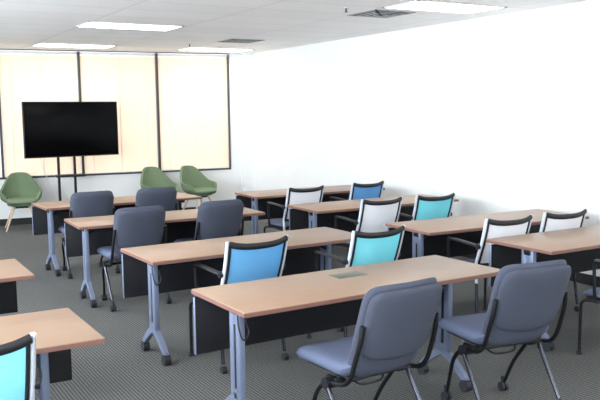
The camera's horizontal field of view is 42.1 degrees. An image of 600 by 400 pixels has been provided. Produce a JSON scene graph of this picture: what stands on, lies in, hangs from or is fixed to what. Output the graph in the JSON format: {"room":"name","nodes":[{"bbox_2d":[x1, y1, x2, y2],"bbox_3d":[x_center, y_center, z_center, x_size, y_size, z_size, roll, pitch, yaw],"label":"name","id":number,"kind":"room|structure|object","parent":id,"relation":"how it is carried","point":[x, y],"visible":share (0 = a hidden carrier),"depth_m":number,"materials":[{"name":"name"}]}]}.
{"room":"classroom","nodes":[
{"label":"classroom","id":0,"kind":"room"},
{"bbox_2d":[0,54,240,218],"bbox_3d":[-4.827,-0.931,11.781,8.900,2.675,0.181,-4,7,-24],"label":"wall","id":1,"kind":"structure","parent":0,"point":[228,181],"depth_m":12.98,"materials":[{"name":"paint"}]},
{"bbox_2d":[0,120,3,179],"bbox_3d":[-5.115,-1.260,11.562,1.241,1.963,0.126,-4,7,-24],"label":"window","id":2,"kind":"structure","parent":1,"relation":"in","point":[1,156],"depth_m":11.84,"materials":[{"name":"grey"}]},
{"bbox_2d":[0,49,83,178],"bbox_3d":[-4.013,-1.330,12.060,1.199,1.963,0.126,-4,7,-24],"label":"window blind","id":3,"kind":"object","parent":1,"relation":"in","point":[23,78],"depth_m":11.96,"materials":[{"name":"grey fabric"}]},
{"bbox_2d":[0,207,198,225],"bbox_3d":[-4.869,0.364,11.794,8.485,0.100,0.021,-4,7,-24],"label":"baseboard","id":4,"kind":"structure","parent":1,"relation":"attached to","point":[15,221],"depth_m":12.03,"materials":[{"name":"black"}]},
{"bbox_2d":[78,50,159,175],"bbox_3d":[-2.909,-1.400,12.559,1.244,1.963,0.126,-4,7,-24],"label":"window blind","id":5,"kind":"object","parent":1,"relation":"in","point":[131,82],"depth_m":12.58,"materials":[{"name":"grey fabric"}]},
{"bbox_2d":[156,52,230,171],"bbox_3d":[-1.785,-1.471,13.068,1.243,1.963,0.126,-4,7,-24],"label":"window blind","id":6,"kind":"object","parent":1,"relation":"in","point":[194,103],"depth_m":13.04,"materials":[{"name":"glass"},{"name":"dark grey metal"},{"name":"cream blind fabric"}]},
{"bbox_2d":[239,53,253,191],"bbox_3d":[-0.853,-1.165,13.426,0.340,2.674,0.100,-4,7,-24],"label":"column","id":7,"kind":"structure","parent":1,"relation":"attached to","point":[245,60],"depth_m":13.33,"materials":[{"name":"paint"}]},
{"bbox_2d":[0,0,589,57],"bbox_3d":[-0.632,-1.661,5.446,9.960,0.100,16.900,-4,7,-30],"label":"ceiling","id":8,"kind":"structure","parent":0,"point":[281,24],"depth_m":8.49,"materials":[{"name":"tile"}]},
{"bbox_2d":[31,43,116,48],"bbox_3d":[-3.284,-2.238,11.308,1.100,0.008,0.550,-4,7,-30],"label":"recessed light","id":9,"kind":"object","parent":8,"relation":"in","point":[37,44],"visible":1,"depth_m":11.27,"materials":[{"name":"white plastic"}]},
{"bbox_2d":[35,44,111,47],"bbox_3d":[-3.284,-2.239,11.308,1.060,0.005,0.510,-4,7,-30],"label":"diffuser","id":10,"kind":"object","parent":9,"relation":"attached to","point":[36,45],"depth_m":11.28,"materials":[{"name":"white plastic"}]},
{"bbox_2d":[76,21,184,30],"bbox_3d":[-1.938,-1.981,8.889,1.100,0.008,0.550,-4,7,-30],"label":"recessed light","id":11,"kind":"object","parent":8,"relation":"in","point":[108,25],"visible":1,"depth_m":8.86,"materials":[{"name":"white plastic"}]},
{"bbox_2d":[178,47,254,51],"bbox_3d":[-1.333,-2.376,12.319,1.100,0.008,0.550,-4,7,-30],"label":"recessed light","id":12,"kind":"object","parent":8,"relation":"in","point":[188,48],"visible":1,"depth_m":12.28,"materials":[{"name":"white plastic"}]},
{"bbox_2d":[182,48,247,51],"bbox_3d":[-1.333,-2.377,12.319,1.060,0.005,0.510,-4,7,-30],"label":"diffuser","id":13,"kind":"object","parent":12,"relation":"attached to","point":[184,49],"depth_m":12.28,"materials":[{"name":"white plastic"}]},
{"bbox_2d":[218,39,263,42],"bbox_3d":[-0.825,-2.212,10.859,0.500,0.018,0.500,-4,7,-30],"label":"ceiling vent","id":14,"kind":"object","parent":8,"relation":"in","point":[228,40],"visible":1,"depth_m":10.79,"materials":[{"name":"silver metal"}]},
{"bbox_2d":[347,9,414,17],"bbox_3d":[0.835,-1.911,8.023,0.500,0.018,0.500,-4,7,-30],"label":"ceiling vent","id":15,"kind":"object","parent":8,"relation":"in","point":[375,13],"visible":1,"depth_m":7.97,"materials":[{"name":"silver metal"}]},
{"bbox_2d":[383,0,506,13],"bbox_3d":[1.413,-1.872,7.568,1.100,0.008,0.550,-4,7,-30],"label":"recessed light","id":16,"kind":"object","parent":8,"relation":"in","point":[420,5],"visible":1,"depth_m":7.53,"materials":[{"name":"white plastic"}]},
{"bbox_2d":[0,218,599,399],"bbox_3d":[-0.599,1.096,5.758,9.960,0.100,16.900,-4,7,-30],"label":"floor","id":17,"kind":"structure","parent":0,"point":[118,368],"depth_m":5.35,"materials":[{"name":"carpet"}]},
{"bbox_2d":[0,259,34,313],"bbox_3d":[-2.490,0.840,4.510,1.754,0.735,0.618,-4,7,-30],"label":"table","id":18,"kind":"object","parent":17,"relation":"on","point":[11,270],"visible":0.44,"depth_m":5.07,"materials":[{"name":"black wood"}]},
{"bbox_2d":[0,332,41,399],"bbox_3d":[-1.309,0.918,3.079,0.552,0.873,0.618,-4,7,-27],"label":"mesh chair","id":19,"kind":"object","parent":17,"relation":"on","point":[20,370],"visible":1,"depth_m":2.91,"materials":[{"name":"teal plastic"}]},
{"bbox_2d":[0,172,41,231],"bbox_3d":[-4.144,0.020,11.569,0.605,0.827,0.632,-3,7,-22],"label":"armchair","id":20,"kind":"object","parent":17,"relation":"on","point":[19,190],"visible":0.98,"depth_m":11.66,"materials":[{"name":"green fabric"}]},
{"bbox_2d":[5,197,35,204],"bbox_3d":[-4.113,0.010,11.492,0.470,0.078,0.470,-3,7,-22],"label":"seat cushion","id":21,"kind":"object","parent":20,"relation":"on","point":[9,200],"depth_m":11.33,"materials":[{"name":"green fabric"}]},
{"bbox_2d":[0,308,104,399],"bbox_3d":[-1.738,0.981,3.178,1.754,0.735,0.618,-4,7,-30],"label":"table","id":22,"kind":"object","parent":17,"relation":"on","point":[58,331],"visible":0.78,"depth_m":3.47,"materials":[{"name":"black"}]},
{"bbox_2d":[55,156,85,200],"bbox_3d":[-3.539,-0.504,11.849,0.800,1.780,0.420,-4,7,-24],"label":"stand","id":23,"kind":"object","parent":17,"relation":"on","point":[58,175],"visible":0.17,"depth_m":11.91,"materials":[{"name":"black metal"}]},
{"bbox_2d":[21,101,118,158],"bbox_3d":[-3.432,-1.065,11.707,1.450,0.823,0.066,-5,8,-36],"label":"television","id":24,"kind":"object","parent":23,"relation":"attached to","point":[50,129],"visible":1,"depth_m":11.65,"materials":[{"name":"black plastic"}]},
{"bbox_2d":[55,173,85,177],"bbox_3d":[-3.519,-0.375,11.933,0.430,0.035,0.170,-4,7,-24],"label":"shelf","id":25,"kind":"object","parent":23,"relation":"attached to","point":[58,175],"depth_m":11.89,"materials":[{"name":"black"}]},
{"bbox_2d":[58,190,119,278],"bbox_3d":[-2.260,0.330,8.273,0.540,0.897,0.705,-4,7,-30],"label":"office chair","id":26,"kind":"object","parent":17,"relation":"on","point":[93,203],"visible":0.44,"depth_m":7.98,"materials":[{"name":"grey fabric"}]},
{"bbox_2d":[31,192,201,275],"bbox_3d":[-2.012,0.362,8.682,1.754,0.735,0.618,-5,8,-32],"label":"table","id":27,"kind":"object","parent":17,"relation":"on","point":[47,217],"visible":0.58,"depth_m":8.43,"materials":[{"name":"black wood"}]},
{"bbox_2d":[97,205,171,311],"bbox_3d":[-1.488,0.474,6.914,0.540,0.897,0.705,-4,7,-30],"label":"office chair","id":28,"kind":"object","parent":17,"relation":"on","point":[132,226],"visible":0.66,"depth_m":6.64,"materials":[{"name":"grey fabric"}]},
{"bbox_2d":[135,187,177,210],"bbox_3d":[-1.659,0.284,8.609,0.540,0.897,0.705,-4,7,-30],"label":"office chair","id":29,"kind":"object","parent":17,"relation":"on","point":[165,197],"visible":0.21,"depth_m":8.28,"materials":[{"name":"grey fabric"}]},
{"bbox_2d":[140,167,177,190],"bbox_3d":[-2.273,-0.108,12.499,0.605,0.827,0.632,-5,8,-36],"label":"armchair","id":30,"kind":"object","parent":17,"relation":"on","point":[151,177],"visible":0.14,"depth_m":12.66,"materials":[{"name":"green fabric"}]},
{"bbox_2d":[64,207,264,307],"bbox_3d":[-1.244,0.509,7.301,1.754,0.735,0.618,-4,7,-28],"label":"table","id":31,"kind":"object","parent":17,"relation":"on","point":[84,236],"visible":0.56,"depth_m":7.13,"materials":[{"name":"black wood"}]},
{"bbox_2d":[180,165,216,209],"bbox_3d":[-1.676,-0.138,12.693,0.605,0.827,0.632,-7,9,-43],"label":"armchair","id":32,"kind":"object","parent":17,"relation":"on","point":[193,182],"visible":0.91,"depth_m":12.77,"materials":[{"name":"green fabric"}]},
{"bbox_2d":[184,187,215,193],"bbox_3d":[-1.621,-0.149,12.632,0.470,0.078,0.470,-7,9,-43],"label":"seat cushion","id":33,"kind":"object","parent":32,"relation":"on","point":[189,190],"depth_m":12.46,"materials":[{"name":"green fabric"}]},
{"bbox_2d":[174,199,243,296],"bbox_3d":[-0.849,0.421,7.317,0.540,0.897,0.705,-5,8,-33],"label":"office chair","id":34,"kind":"object","parent":17,"relation":"on","point":[221,218],"visible":0.44,"depth_m":7.02,"materials":[{"name":"grey fabric"}]},
{"bbox_2d":[120,227,351,365],"bbox_3d":[-0.368,0.674,5.748,1.754,0.735,0.618,-5,8,-32],"label":"table","id":35,"kind":"object","parent":17,"relation":"on","point":[150,270],"visible":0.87,"depth_m":5.65,"materials":[{"name":"black wood"}]},
{"bbox_2d":[189,235,288,373],"bbox_3d":[-0.410,0.657,5.288,0.552,0.873,0.618,-5,8,-34],"label":"mesh chair","id":36,"kind":"object","parent":17,"relation":"on","point":[243,262],"visible":0.45,"depth_m":5.04,"materials":[{"name":"fabric"}]},
{"bbox_2d":[264,185,323,232],"bbox_3d":[-0.061,0.259,8.766,0.552,0.873,0.618,-5,8,-31],"label":"mesh chair","id":37,"kind":"object","parent":17,"relation":"on","point":[311,195],"visible":0.48,"depth_m":8.52,"materials":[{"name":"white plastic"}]},
{"bbox_2d":[235,185,384,233],"bbox_3d":[0.134,0.244,9.488,1.754,0.735,0.618,-4,7,-28],"label":"table","id":38,"kind":"object","parent":17,"relation":"on","point":[256,200],"visible":0.32,"depth_m":9.36,"materials":[{"name":"black wood"}]},
{"bbox_2d":[191,255,499,399],"bbox_3d":[0.315,0.811,4.443,1.754,0.739,0.618,-5,8,-32],"label":"table","id":39,"kind":"object","parent":17,"relation":"on","point":[234,316],"visible":0.92,"depth_m":4.36,"materials":[{"name":"brown wood"}]},
{"bbox_2d":[306,225,404,338],"bbox_3d":[0.412,0.604,5.670,0.552,0.873,0.618,-5,8,-34],"label":"mesh chair","id":40,"kind":"object","parent":17,"relation":"on","point":[365,248],"visible":0.47,"depth_m":5.40,"materials":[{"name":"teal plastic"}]},
{"bbox_2d":[329,180,383,257],"bbox_3d":[0.650,0.198,9.233,0.552,0.873,0.618,-5,8,-33],"label":"mesh chair","id":41,"kind":"object","parent":17,"relation":"on","point":[358,191],"visible":0.3,"depth_m":8.96,"materials":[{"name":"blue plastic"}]},
{"bbox_2d":[332,196,402,247],"bbox_3d":[0.644,0.389,7.540,0.552,0.873,0.618,-4,7,-30],"label":"mesh chair","id":42,"kind":"object","parent":17,"relation":"on","point":[373,215],"visible":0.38,"depth_m":7.29,"materials":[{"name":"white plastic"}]},
{"bbox_2d":[296,277,441,399],"bbox_3d":[0.343,0.795,3.878,0.540,0.897,0.705,-5,8,-33],"label":"office chair","id":43,"kind":"object","parent":17,"relation":"on","point":[394,321],"visible":1,"depth_m":3.63,"materials":[{"name":"fabric"}]},
{"bbox_2d":[287,194,458,273],"bbox_3d":[0.782,0.386,8.171,1.754,0.735,0.618,-4,7,-30],"label":"table","id":44,"kind":"object","parent":17,"relation":"on","point":[320,214],"visible":0.26,"depth_m":8.02,"materials":[{"name":"black"}]},
{"bbox_2d":[399,192,454,220],"bbox_3d":[1.202,0.350,7.827,0.552,0.873,0.618,-4,7,-28],"label":"mesh chair","id":45,"kind":"object","parent":17,"relation":"on","point":[424,207],"visible":0.31,"depth_m":7.55,"materials":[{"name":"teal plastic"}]},
{"bbox_2d":[385,209,588,259],"bbox_3d":[1.634,0.534,6.768,1.754,0.735,0.618,-4,7,-28],"label":"table","id":46,"kind":"object","parent":17,"relation":"on","point":[426,237],"visible":0.31,"depth_m":6.74,"materials":[{"name":"black"}]},
{"bbox_2d":[447,214,532,313],"bbox_3d":[1.473,0.533,6.179,0.552,0.873,0.618,-4,7,-28],"label":"mesh chair","id":47,"kind":"object","parent":17,"relation":"on","point":[492,228],"visible":0.48,"depth_m":5.91,"materials":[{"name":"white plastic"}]},
{"bbox_2d":[438,259,570,399],"bbox_3d":[1.124,0.735,4.329,0.540,0.897,0.705,-3,7,-22],"label":"office chair","id":48,"kind":"object","parent":17,"relation":"on","point":[525,298],"visible":1,"depth_m":4.08,"materials":[{"name":"grey fabric"}]},
{"bbox_2d":[486,225,599,351],"bbox_3d":[2.276,0.621,5.933,1.754,0.735,0.618,-4,7,-30],"label":"table","id":49,"kind":"object","parent":17,"relation":"on","point":[580,246],"visible":0.59,"depth_m":5.72,"materials":[{"name":"black wood"}]},
{"bbox_2d":[539,208,586,311],"bbox_3d":[2.005,0.492,6.485,0.552,0.873,0.618,-4,7,-28],"label":"mesh chair","id":50,"kind":"object","parent":17,"relation":"on","point":[550,222],"visible":0.18,"depth_m":6.19,"materials":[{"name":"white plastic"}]},
{"bbox_2d":[576,259,599,354],"bbox_3d":[2.259,0.635,5.195,0.552,0.873,0.618,-4,7,-30],"label":"mesh chair","id":51,"kind":"object","parent":17,"relation":"on","point":[593,295],"visible":1,"depth_m":5.27,"materials":[{"name":"black plastic"}]},
{"bbox_2d":[252,0,599,276],"bbox_3d":[3.005,-0.485,7.001,0.120,2.675,15.500,-4,7,-30],"label":"wall","id":52,"kind":"structure","parent":0,"point":[500,113],"depth_m":9.00,"materials":[{"name":"paint"}]},
{"bbox_2d":[462,254,599,286],"bbox_3d":[3.063,0.817,6.940,0.014,0.100,15.100,-4,7,-30],"label":"baseboard","id":53,"kind":"structure","parent":52,"relation":"attached to","point":[583,278],"depth_m":7.50,"materials":[{"name":"black"}]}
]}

